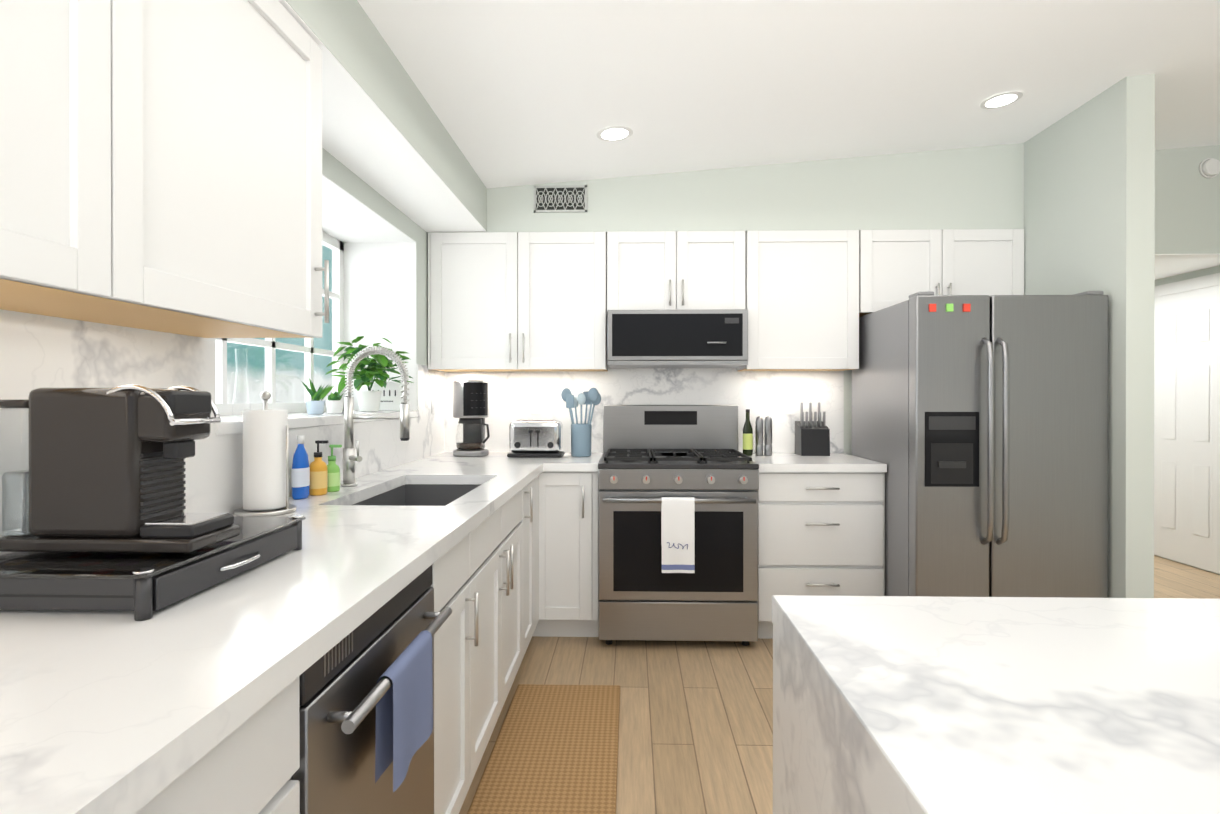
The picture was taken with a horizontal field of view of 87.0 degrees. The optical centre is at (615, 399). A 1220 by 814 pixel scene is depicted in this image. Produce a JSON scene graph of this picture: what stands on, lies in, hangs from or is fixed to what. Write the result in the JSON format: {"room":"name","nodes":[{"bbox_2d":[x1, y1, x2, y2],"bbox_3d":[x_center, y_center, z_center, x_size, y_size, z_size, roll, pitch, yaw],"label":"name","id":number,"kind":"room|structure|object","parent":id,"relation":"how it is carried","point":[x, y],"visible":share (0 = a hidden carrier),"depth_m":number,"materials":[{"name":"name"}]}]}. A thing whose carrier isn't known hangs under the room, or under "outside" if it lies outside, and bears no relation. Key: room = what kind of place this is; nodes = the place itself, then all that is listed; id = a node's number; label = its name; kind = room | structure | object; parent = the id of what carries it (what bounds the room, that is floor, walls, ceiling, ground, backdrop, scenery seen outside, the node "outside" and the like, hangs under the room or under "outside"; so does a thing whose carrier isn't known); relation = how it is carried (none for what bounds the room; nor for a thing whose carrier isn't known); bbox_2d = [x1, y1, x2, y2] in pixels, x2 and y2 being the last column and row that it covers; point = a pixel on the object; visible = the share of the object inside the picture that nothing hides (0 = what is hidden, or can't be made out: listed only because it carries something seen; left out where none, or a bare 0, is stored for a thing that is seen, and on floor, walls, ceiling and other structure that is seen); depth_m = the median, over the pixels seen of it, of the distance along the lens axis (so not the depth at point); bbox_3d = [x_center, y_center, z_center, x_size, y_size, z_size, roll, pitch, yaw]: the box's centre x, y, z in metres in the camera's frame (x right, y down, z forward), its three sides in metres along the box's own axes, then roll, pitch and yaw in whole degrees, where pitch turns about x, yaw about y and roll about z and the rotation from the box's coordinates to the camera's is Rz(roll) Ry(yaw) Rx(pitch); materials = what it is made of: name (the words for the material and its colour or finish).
{"room":"kitchen","nodes":[
{"label":"kitchen","id":0,"kind":"room"},
{"bbox_2d":[369,382,402,410],"bbox_3d":[-1.173,-0.014,3.305,0.195,0.145,0.026,0,0,1],"label":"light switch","id":1,"kind":"object","parent":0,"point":[391,398],"visible":0.65,"depth_m":3.29,"materials":[{"name":"white plastic"}]},
{"bbox_2d":[0,0,1219,597],"bbox_3d":[0.865,-0.462,2.047,6.980,3.400,8.200,0,0,1],"label":"wall","id":2,"kind":"structure","parent":0,"point":[1076,142],"depth_m":2.82,"materials":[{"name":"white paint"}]},
{"bbox_2d":[0,0,159,311],"bbox_3d":[-0.952,-0.539,0.666,0.315,0.754,0.814,0,0,1],"label":"upper cabinet","id":3,"kind":"object","parent":2,"relation":"attached to","point":[80,79],"depth_m":0.96,"materials":[{"name":"white wood"}]},
{"bbox_2d":[23,0,328,337],"bbox_3d":[-0.936,-0.541,1.320,0.315,0.754,0.750,0,0,1],"label":"upper cabinet","id":4,"kind":"object","parent":2,"relation":"attached to","point":[160,165],"depth_m":1.36,"materials":[{"name":"white wood"}]},
{"bbox_2d":[232,348,250,416],"bbox_3d":[-1.321,-0.059,2.271,0.060,0.240,0.059,0,0,1],"label":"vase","id":5,"kind":"object","parent":2,"relation":"on","point":[242,385],"visible":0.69,"depth_m":2.27,"materials":[{"name":"clear glass"}]},
{"bbox_2d":[301,378,334,413],"bbox_3d":[-1.192,-0.017,2.606,0.116,0.154,0.113,0,0,1],"label":"potted plant","id":6,"kind":"object","parent":2,"relation":"on","point":[316,405],"visible":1,"depth_m":2.58,"materials":[{"name":"ceramic"}]},
{"bbox_2d":[325,391,343,412],"bbox_3d":[-1.208,0.011,2.776,0.074,0.097,0.088,0,0,1],"label":"potted plant","id":7,"kind":"object","parent":2,"relation":"on","point":[334,402],"visible":0.98,"depth_m":2.75,"materials":[{"name":"white"}]},
{"bbox_2d":[325,336,413,411],"bbox_3d":[-1.184,-0.124,3.083,0.404,0.367,0.377,0,0,1],"label":"potted plant","id":8,"kind":"object","parent":2,"relation":"on","point":[369,400],"visible":0.92,"depth_m":3.06,"materials":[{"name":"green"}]},
{"bbox_2d":[431,393,435,413],"bbox_3d":[-1.034,0.024,3.665,0.008,0.116,0.070,0,0,1],"label":"outlet","id":9,"kind":"object","parent":2,"relation":"attached to","point":[433,397],"visible":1,"depth_m":3.65,"materials":[{"name":"white plastic"}]},
{"bbox_2d":[534,185,586,212],"bbox_3d":[-0.304,-1.107,3.554,0.295,0.146,0.009,0,0,1],"label":"air vent","id":10,"kind":"object","parent":2,"relation":"in","point":[562,198],"visible":1,"depth_m":3.55,"materials":[{"name":"grey metal"}]},
{"bbox_2d":[428,229,1023,371],"bbox_3d":[0.593,-0.545,3.666,3.257,0.757,0.356,0,0,1],"label":"upper cabinet","id":11,"kind":"object","parent":2,"relation":"attached to","point":[533,301],"visible":0.83,"depth_m":3.54,"materials":[{"name":"white wood"}]},
{"bbox_2d":[607,309,747,367],"bbox_3d":[0.337,-0.333,3.632,0.752,0.294,0.437,0,0,1],"label":"microwave","id":12,"kind":"object","parent":11,"relation":"attached to","point":[677,338],"visible":1,"depth_m":3.44,"materials":[{"name":"metal"}]},
{"bbox_2d":[784,395,796,414],"bbox_3d":[1.043,0.033,3.832,0.072,0.116,0.008,0,0,1],"label":"electrical outlet","id":13,"kind":"object","parent":2,"relation":"attached to","point":[790,404],"visible":1,"depth_m":3.83,"materials":[{"name":"white plastic"}]},
{"bbox_2d":[1154,273,1219,573],"bbox_3d":[4.229,0.173,4.778,0.024,2.115,0.870,0,0,1],"label":"door","id":14,"kind":"structure","parent":2,"relation":"attached to","point":[1187,421],"depth_m":4.75,"materials":[{"name":"white wood"}]},
{"bbox_2d":[1199,158,1219,177],"bbox_3d":[3.487,-1.357,3.764,0.116,0.116,0.033,0,0,1],"label":"smoke detector","id":15,"kind":"object","parent":2,"relation":"attached to","point":[1209,167],"visible":1,"depth_m":3.75,"materials":[{"name":"white plastic"}]},
{"bbox_2d":[459,555,1219,813],"bbox_3d":[1.371,1.288,1.889,5.800,0.100,8.500,0,0,1],"label":"floor","id":16,"kind":"structure","parent":0,"point":[695,727],"depth_m":2.57,"materials":[{"name":"brown wood"}]},
{"bbox_2d":[0,452,555,813],"bbox_3d":[-0.746,0.783,1.138,0.720,0.914,5.498,0,0,1],"label":"base cabinet","id":17,"kind":"object","parent":16,"relation":"on","point":[256,690],"depth_m":0.99,"materials":[{"name":"white stone"}]},
{"bbox_2d":[0,384,305,620],"bbox_3d":[-0.851,0.150,1.177,0.368,0.350,0.465,0,0,1],"label":"coffee machine","id":18,"kind":"object","parent":17,"relation":"on","point":[94,516],"visible":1,"depth_m":1.06,"materials":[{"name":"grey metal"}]},
{"bbox_2d":[234,391,295,515],"bbox_3d":[-1.003,0.149,1.844,0.156,0.348,0.156,0,0,1],"label":"paper towel holder","id":19,"kind":"object","parent":17,"relation":"on","point":[265,461],"visible":1,"depth_m":1.80,"materials":[{"name":"white paper"}]},
{"bbox_2d":[291,435,309,499],"bbox_3d":[-1.028,0.220,2.099,0.047,0.205,0.076,0,0,1],"label":"soap","id":20,"kind":"object","parent":17,"relation":"on","point":[300,477],"visible":1,"depth_m":2.08,"materials":[{"name":"blue plastic"}]},
{"bbox_2d":[309,440,328,495],"bbox_3d":[-1.005,0.231,2.179,0.064,0.183,0.059,0,0,1],"label":"soap pump","id":21,"kind":"object","parent":17,"relation":"on","point":[318,477],"visible":0.88,"depth_m":2.16,"materials":[{"name":"orange"}]},
{"bbox_2d":[327,445,341,491],"bbox_3d":[-0.992,0.241,2.259,0.061,0.163,0.053,0,0,1],"label":"soap pump","id":22,"kind":"object","parent":17,"relation":"on","point":[333,468],"visible":0.94,"depth_m":2.25,"materials":[{"name":"green plastic"}]},
{"bbox_2d":[290,565,451,813],"bbox_3d":[-0.455,0.806,1.213,0.152,0.868,0.597,0,0,1],"label":"dishwasher","id":23,"kind":"object","parent":17,"relation":"in","point":[339,694],"depth_m":1.09,"materials":[{"name":"grey metal"}]},
{"bbox_2d":[375,630,432,792],"bbox_3d":[-0.389,0.570,1.202,0.036,0.200,0.215,0,0,1],"label":"dish towel","id":24,"kind":"object","parent":23,"relation":"hanging from","point":[404,716],"visible":0.94,"depth_m":1.16,"materials":[{"name":"blue fabric"}]},
{"bbox_2d":[341,346,409,486],"bbox_3d":[-0.894,0.062,2.378,0.255,0.521,0.092,0,0,1],"label":"faucet","id":25,"kind":"object","parent":17,"relation":"on","point":[350,457],"visible":1,"depth_m":2.38,"materials":[{"name":"silver metal"}]},
{"bbox_2d":[353,484,481,505],"bbox_3d":[-0.706,0.480,2.339,0.455,0.233,0.813,0,0,1],"label":"sink","id":26,"kind":"object","parent":17,"relation":"in","point":[395,494],"depth_m":2.74,"materials":[{"name":"silver metal"}]},
{"bbox_2d":[453,380,489,456],"bbox_3d":[-0.812,0.103,3.655,0.218,0.430,0.200,0,0,1],"label":"drip coffee maker","id":27,"kind":"object","parent":17,"relation":"on","point":[470,404],"visible":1,"depth_m":3.58,"materials":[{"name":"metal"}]},
{"bbox_2d":[507,420,564,457],"bbox_3d":[-0.443,0.218,3.596,0.300,0.201,0.180,0,0,1],"label":"toaster","id":28,"kind":"object","parent":17,"relation":"on","point":[535,438],"visible":1,"depth_m":3.52,"materials":[{"name":"silver metal"}]},
{"bbox_2d":[360,600,459,751],"bbox_3d":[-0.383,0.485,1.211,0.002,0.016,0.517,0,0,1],"label":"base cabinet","id":29,"kind":"object","parent":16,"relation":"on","point":[446,626],"depth_m":1.33,"materials":[{"name":"white wood"}]},
{"bbox_2d":[467,684,619,813],"bbox_3d":[-0.209,1.228,2.315,0.440,0.016,0.875,0,0,1],"label":"floor mat","id":30,"kind":"object","parent":16,"relation":"on","point":[555,749],"visible":1,"depth_m":2.20,"materials":[{"name":"beige wicker"}]},
{"bbox_2d":[552,452,603,636],"bbox_3d":[-0.204,0.777,3.540,0.248,0.914,0.668,0,0,1],"label":"base cabinet","id":31,"kind":"object","parent":16,"relation":"on","point":[575,491],"depth_m":3.26,"materials":[{"name":"white wood"}]},
{"bbox_2d":[561,388,600,456],"bbox_3d":[-0.194,0.127,3.610,0.225,0.384,0.146,0,0,1],"label":"utensil crock","id":32,"kind":"object","parent":31,"relation":"on","point":[580,439],"visible":1,"depth_m":3.57,"materials":[{"name":"blue ceramic"}]},
{"bbox_2d":[598,405,758,645],"bbox_3d":[0.315,0.634,3.457,0.789,1.199,0.722,0,0,1],"label":"range","id":33,"kind":"object","parent":16,"relation":"on","point":[652,455],"visible":1,"depth_m":3.16,"materials":[{"name":"metal"}]},
{"bbox_2d":[661,497,694,572],"bbox_3d":[0.301,0.654,3.107,0.158,0.362,0.038,0,0,1],"label":"oven towel","id":34,"kind":"object","parent":33,"relation":"hanging from","point":[678,532],"visible":1,"depth_m":3.09,"materials":[{"name":"white fabric"}]},
{"bbox_2d":[749,453,886,638],"bbox_3d":[1.032,0.777,3.515,0.638,0.914,0.657,0,0,1],"label":"base cabinet","id":35,"kind":"object","parent":16,"relation":"on","point":[821,519],"depth_m":3.22,"materials":[{"name":"white wood"}]},
{"bbox_2d":[743,409,752,455],"bbox_3d":[0.751,0.188,3.652,0.057,0.262,0.056,0,0,1],"label":"oil bottle","id":36,"kind":"object","parent":35,"relation":"on","point":[747,439],"visible":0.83,"depth_m":3.63,"materials":[{"name":"green glass"}]},
{"bbox_2d":[755,416,762,455],"bbox_3d":[0.817,0.207,3.650,0.044,0.222,0.043,0,0,1],"label":"pepper grinder","id":37,"kind":"object","parent":35,"relation":"on","point":[759,436],"visible":1,"depth_m":3.63,"materials":[{"name":"metal"}]},
{"bbox_2d":[764,416,771,455],"bbox_3d":[0.867,0.207,3.649,0.044,0.222,0.043,0,0,1],"label":"pepper grinder","id":38,"kind":"object","parent":35,"relation":"on","point":[768,436],"visible":1,"depth_m":3.63,"materials":[{"name":"metal"}]},
{"bbox_2d":[795,402,829,455],"bbox_3d":[1.130,0.168,3.697,0.160,0.300,0.150,0,0,1],"label":"knife block","id":39,"kind":"object","parent":35,"relation":"on","point":[812,438],"visible":1,"depth_m":3.63,"materials":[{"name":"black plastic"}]},
{"bbox_2d":[852,291,1107,597],"bbox_3d":[1.772,0.375,3.249,0.844,1.717,0.917,0,0,1],"label":"fridge","id":40,"kind":"object","parent":16,"relation":"on","point":[980,426],"visible":0.83,"depth_m":2.86,"materials":[{"name":"grey metal"}]},
{"bbox_2d":[772,595,1219,813],"bbox_3d":[0.948,0.783,-0.208,1.445,0.918,2.490,0,0,1],"label":"kitchen island","id":41,"kind":"object","parent":16,"relation":"on","point":[958,705],"visible":1,"depth_m":0.72,"materials":[{"name":"stone"}]}
]}

